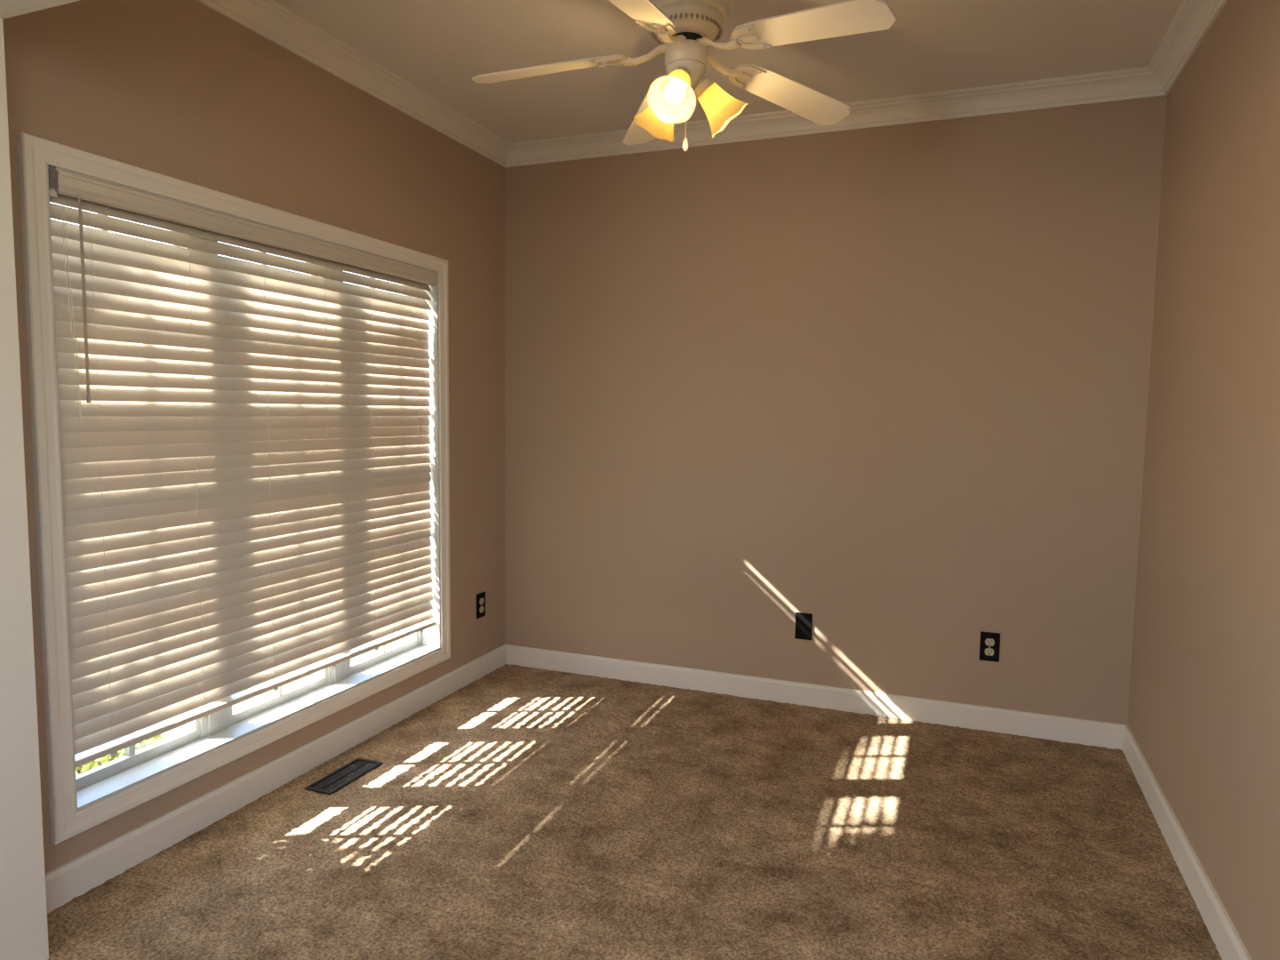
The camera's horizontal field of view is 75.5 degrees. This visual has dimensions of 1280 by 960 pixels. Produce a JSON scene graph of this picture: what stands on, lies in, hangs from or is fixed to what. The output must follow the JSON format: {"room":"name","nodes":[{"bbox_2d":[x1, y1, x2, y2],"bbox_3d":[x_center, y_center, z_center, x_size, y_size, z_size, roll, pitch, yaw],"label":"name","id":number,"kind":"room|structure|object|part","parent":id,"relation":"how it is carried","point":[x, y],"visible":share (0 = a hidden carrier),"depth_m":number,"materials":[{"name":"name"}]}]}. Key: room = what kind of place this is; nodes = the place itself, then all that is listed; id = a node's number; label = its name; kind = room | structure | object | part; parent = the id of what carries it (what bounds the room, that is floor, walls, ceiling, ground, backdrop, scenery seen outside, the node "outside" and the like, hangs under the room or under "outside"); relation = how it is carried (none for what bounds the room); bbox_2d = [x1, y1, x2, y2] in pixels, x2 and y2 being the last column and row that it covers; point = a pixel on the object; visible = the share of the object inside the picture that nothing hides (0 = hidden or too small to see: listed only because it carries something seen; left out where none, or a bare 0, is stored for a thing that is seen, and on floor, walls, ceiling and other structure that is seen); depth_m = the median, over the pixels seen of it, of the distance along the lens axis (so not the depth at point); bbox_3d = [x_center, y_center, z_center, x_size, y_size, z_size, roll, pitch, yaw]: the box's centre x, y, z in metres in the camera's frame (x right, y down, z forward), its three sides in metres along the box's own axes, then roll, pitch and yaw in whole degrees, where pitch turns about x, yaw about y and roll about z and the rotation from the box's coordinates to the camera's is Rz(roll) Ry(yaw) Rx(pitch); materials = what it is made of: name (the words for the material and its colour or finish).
{"room":"empty bedroom","nodes":[
{"label":"empty bedroom","id":0,"kind":"room"},
{"bbox_2d":[2,0,504,872],"bbox_3d":[-1.162,-0.187,2.856,0.160,2.540,2.430,3,5,21],"label":"wall","id":1,"kind":"structure","parent":0,"point":[181,90],"depth_m":2.63,"materials":[{"name":"beige paint"}]},
{"bbox_2d":[17,131,450,844],"bbox_3d":[-1.193,-0.014,2.764,0.174,1.694,1.678,3,5,21],"label":"window","id":2,"kind":"structure","parent":1,"relation":"in","point":[195,731],"depth_m":2.22,"materials":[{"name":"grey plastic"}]},
{"bbox_3d":[-1.433,0.384,2.301,0.024,0.853,0.436,3,5,21],"label":"sash","id":3,"kind":"part","parent":2,"relation":"part of","materials":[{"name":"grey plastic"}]},
{"bbox_2d":[48,164,436,767],"bbox_3d":[-1.152,-0.066,2.742,0.083,1.496,1.547,3,5,21],"label":"window blind","id":4,"kind":"object","parent":2,"relation":"attached to","point":[245,450],"visible":0.94,"depth_m":2.49,"materials":[{"name":"beige plastic"}]},
{"bbox_3d":[-1.391,-0.403,2.022,0.007,0.542,0.027,3,5,21],"label":"lift cord","id":5,"kind":"part","parent":4,"relation":"part of","materials":[{"name":"white fabric"}]},
{"bbox_3d":[-1.402,0.000,2.135,0.030,1.410,0.001,3,5,21],"label":"ladder cord","id":6,"kind":"part","parent":4,"relation":"part of","materials":[{"name":"white fabric"}]},
{"bbox_3d":[-1.298,-0.021,2.400,0.030,1.410,0.001,3,5,21],"label":"ladder cord","id":7,"kind":"part","parent":4,"relation":"part of","materials":[{"name":"white fabric"}]},
{"bbox_3d":[-1.170,0.663,2.812,0.052,0.017,1.536,3,5,21],"label":"rail","id":8,"kind":"part","parent":4,"relation":"part of","materials":[{"name":"beige plastic"}]},
{"bbox_3d":[-1.200,-0.040,2.650,0.030,1.410,0.001,3,5,21],"label":"ladder cord","id":9,"kind":"part","parent":4,"relation":"part of","materials":[{"name":"white fabric"}]},
{"bbox_3d":[-1.104,-0.059,2.897,0.030,1.410,0.001,3,5,21],"label":"ladder cord","id":10,"kind":"part","parent":4,"relation":"part of","materials":[{"name":"white fabric"}]},
{"bbox_3d":[-1.019,-0.076,3.115,0.030,1.410,0.001,3,5,21],"label":"ladder cord","id":11,"kind":"part","parent":4,"relation":"part of","materials":[{"name":"white fabric"}]},
{"bbox_3d":[-0.917,-0.097,3.375,0.030,1.410,0.001,3,5,21],"label":"ladder cord","id":12,"kind":"part","parent":4,"relation":"part of","materials":[{"name":"white fabric"}]},
{"bbox_2d":[192,235,348,736],"bbox_3d":[-1.238,-0.011,2.781,0.077,1.590,0.630,3,5,21],"label":"window","id":13,"kind":"structure","parent":2,"relation":"attached to","point":[323,678],"depth_m":2.81,"materials":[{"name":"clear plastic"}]},
{"bbox_3d":[-1.235,0.344,2.807,0.024,0.853,0.438,3,5,21],"label":"sash","id":14,"kind":"part","parent":13,"relation":"part of","materials":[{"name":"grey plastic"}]},
{"bbox_2d":[341,270,422,676],"bbox_3d":[-1.044,-0.051,3.289,0.068,1.590,0.462,3,5,21],"label":"window","id":15,"kind":"structure","parent":2,"relation":"attached to","point":[414,640],"depth_m":3.35,"materials":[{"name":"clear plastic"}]},
{"bbox_3d":[-1.037,0.305,3.314,0.024,0.853,0.438,3,5,21],"label":"sash","id":16,"kind":"part","parent":15,"relation":"part of","materials":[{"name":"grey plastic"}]},
{"bbox_2d":[45,644,505,913],"bbox_3d":[-1.072,0.938,2.978,0.014,0.104,2.300,3,5,21],"label":"baseboard","id":17,"kind":"structure","parent":1,"relation":"attached to","point":[74,878],"depth_m":2.54,"materials":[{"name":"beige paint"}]},
{"bbox_2d":[195,0,510,167],"bbox_3d":[-1.013,-1.413,2.772,0.076,0.080,2.300,3,5,21],"label":"crown molding","id":18,"kind":"structure","parent":1,"relation":"attached to","point":[269,20],"depth_m":2.85,"materials":[{"name":"beige paint"}]},
{"bbox_2d":[476,592,485,618],"bbox_3d":[-0.734,0.578,3.817,0.009,0.114,0.070,3,5,21],"label":"wall outlet","id":19,"kind":"object","parent":1,"relation":"attached to","point":[480,597],"visible":1,"depth_m":3.81,"materials":[{"name":"black plastic"}]},
{"bbox_2d":[47,664,1222,959],"bbox_3d":[0.001,1.067,2.095,2.701,0.008,3.220,3,5,21],"label":"floor","id":20,"kind":"structure","parent":0,"point":[522,812],"depth_m":2.35,"materials":[{"name":"beige carpet"}]},
{"bbox_2d":[304,757,382,795],"bbox_3d":[-0.993,0.998,2.780,0.104,0.015,0.256,3,5,21],"label":"floor vent","id":21,"kind":"object","parent":20,"relation":"in","point":[339,777],"visible":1,"depth_m":2.77,"materials":[{"name":"black metal"}]},
{"bbox_2d":[272,0,1183,143],"bbox_3d":[0.191,-1.449,2.309,2.971,0.100,2.580,3,5,21],"label":"ceiling","id":22,"kind":"structure","parent":0,"point":[436,46],"depth_m":2.75,"materials":[{"name":"beige paint"}]},
{"bbox_2d":[472,0,896,151],"bbox_3d":[0.107,-1.152,2.239,1.150,0.484,1.101,3,5,21],"label":"ceiling fan","id":23,"kind":"object","parent":22,"relation":"hanging from","point":[686,28],"visible":1,"depth_m":2.22,"materials":[{"name":"beige wood"}]},
{"bbox_3d":[-0.251,-1.148,2.314,0.432,0.077,0.118,1,5,3],"label":"blade","id":24,"kind":"part","parent":23,"relation":"part of","materials":[{"name":"white wood"}]},
{"bbox_3d":[0.043,-1.172,2.649,0.118,0.077,0.432,-1,5,-15],"label":"blade","id":25,"kind":"part","parent":23,"relation":"part of","materials":[{"name":"white wood"}]},
{"bbox_3d":[-0.023,-1.114,1.932,0.118,0.077,0.432,3,5,21],"label":"blade","id":26,"kind":"part","parent":23,"relation":"part of","materials":[{"name":"white wood"}]},
{"bbox_3d":[0.057,-1.043,2.380,0.143,0.144,0.125,3,5,21],"label":"lamp shade","id":27,"kind":"part","parent":23,"relation":"part of","materials":[{"name":"clear glass"}]},
{"bbox_3d":[0.092,-1.027,2.190,0.134,0.144,0.144,3,5,21],"label":"lamp shade","id":28,"kind":"part","parent":23,"relation":"part of","materials":[{"name":"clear glass"}]},
{"bbox_3d":[0.096,-1.042,2.203,0.058,0.083,0.080,3,5,21],"label":"light bulb","id":29,"kind":"part","parent":23,"relation":"part of","materials":[{"name":"white glass"}]},
{"bbox_3d":[0.110,-1.086,2.236,0.060,0.061,0.062,3,5,21],"label":"light arm","id":30,"kind":"part","parent":23,"relation":"part of","materials":[{"name":"beige ceramic"}]},
{"bbox_3d":[0.178,-1.091,2.296,0.063,0.061,0.062,3,5,21],"label":"light arm","id":31,"kind":"part","parent":23,"relation":"part of","materials":[{"name":"beige ceramic"}]},
{"bbox_3d":[0.236,-1.036,2.316,0.142,0.144,0.127,3,5,21],"label":"lamp shade","id":32,"kind":"part","parent":23,"relation":"part of","materials":[{"name":"clear glass"}]},
{"bbox_3d":[0.453,-1.153,2.474,0.432,0.077,0.118,-2,6,-33],"label":"blade","id":33,"kind":"part","parent":23,"relation":"part of","materials":[{"name":"white wood"}]},
{"bbox_3d":[0.413,-1.117,2.031,0.432,0.077,0.118,5,6,39],"label":"blade","id":34,"kind":"part","parent":23,"relation":"part of","materials":[{"name":"white wood"}]},
{"bbox_2d":[504,96,1167,724],"bbox_3d":[0.616,-0.222,3.546,2.971,2.540,0.150,3,5,21],"label":"wall","id":35,"kind":"structure","parent":0,"point":[888,386],"depth_m":3.37,"materials":[{"name":"beige paint"}]},
{"bbox_2d":[794,612,812,639],"bbox_3d":[0.693,0.619,3.497,0.070,0.114,0.007,3,5,21],"label":"blank plate","id":36,"kind":"object","parent":35,"relation":"attached to","point":[804,621],"visible":1,"depth_m":3.49,"materials":[{"name":"black plastic"}]},
{"bbox_2d":[505,644,1127,750],"bbox_3d":[0.576,0.910,3.562,2.661,0.104,0.014,3,5,21],"label":"baseboard","id":37,"kind":"structure","parent":35,"relation":"attached to","point":[1063,729],"depth_m":3.46,"materials":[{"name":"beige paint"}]},
{"bbox_2d":[504,66,1166,167],"bbox_3d":[0.595,-1.439,3.338,2.661,0.080,0.076,3,5,21],"label":"crown molding","id":38,"kind":"structure","parent":35,"relation":"attached to","point":[1138,83],"depth_m":3.19,"materials":[{"name":"beige paint"}]},
{"bbox_2d":[979,632,999,662],"bbox_3d":[1.369,0.653,3.235,0.070,0.114,0.009,3,5,21],"label":"wall outlet","id":39,"kind":"object","parent":35,"relation":"attached to","point":[989,642],"visible":1,"depth_m":3.23,"materials":[{"name":"black plastic"}]},
{"bbox_2d":[984,648,993,655],"bbox_3d":[1.367,0.673,3.234,0.034,0.028,0.004,3,5,21],"label":"socket","id":40,"kind":"object","parent":39,"relation":"attached to","point":[988,652],"depth_m":3.23,"materials":[{"name":"beige plastic"}]},
{"bbox_2d":[984,638,994,646],"bbox_3d":[1.368,0.634,3.231,0.034,0.028,0.004,3,5,21],"label":"socket","id":41,"kind":"object","parent":39,"relation":"attached to","point":[988,642],"depth_m":3.23,"materials":[{"name":"beige plastic"}]},
{"bbox_2d":[1127,0,1279,959],"bbox_3d":[1.461,-0.070,1.839,0.150,2.540,2.430,3,5,21],"label":"wall","id":42,"kind":"structure","parent":0,"point":[1204,711],"depth_m":2.13,"materials":[{"name":"beige paint"}]},
{"bbox_2d":[1122,725,1252,959],"bbox_3d":[1.394,1.048,2.022,0.014,0.104,2.300,3,5,21],"label":"baseboard","id":43,"kind":"structure","parent":42,"relation":"attached to","point":[1229,945],"depth_m":2.20,"materials":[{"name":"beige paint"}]},
{"bbox_2d":[1148,0,1227,95],"bbox_3d":[1.395,-1.305,1.838,0.076,0.080,2.300,3,5,21],"label":"crown molding","id":44,"kind":"structure","parent":42,"relation":"attached to","point":[1193,20],"depth_m":2.54,"materials":[{"name":"beige paint"}]},
{"bbox_3d":[-0.266,-0.045,1.278,2.661,2.540,0.130,3,5,21],"label":"wall","id":45,"kind":"structure","parent":0,"visible":0},
{"bbox_2d":[0,0,79,959],"bbox_3d":[-0.271,0.079,1.281,2.460,2.112,0.146,3,5,21],"label":"door frame","id":46,"kind":"structure","parent":45,"relation":"in","point":[23,908],"depth_m":1.75,"materials":[{"name":"beige paint"}]},
{"label":"outside","id":47,"kind":"structure","parent":0,"visible":0},
{"bbox_2d":[76,636,407,773],"bbox_3d":[-7.808,1.156,5.252,13.840,0.200,21.000,3,5,21],"label":"lawn","id":48,"kind":"structure","parent":47,"point":[174,732],"depth_m":4.56,"materials":[{"name":"green plant"}]},
{"bbox_2d":[75,728,177,775],"bbox_3d":[-2.425,1.094,3.515,0.659,0.470,0.937,3,5,21],"label":"shrub","id":49,"kind":"object","parent":48,"relation":"on","point":[103,760],"visible":0.05,"depth_m":3.50,"materials":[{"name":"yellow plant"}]}
]}

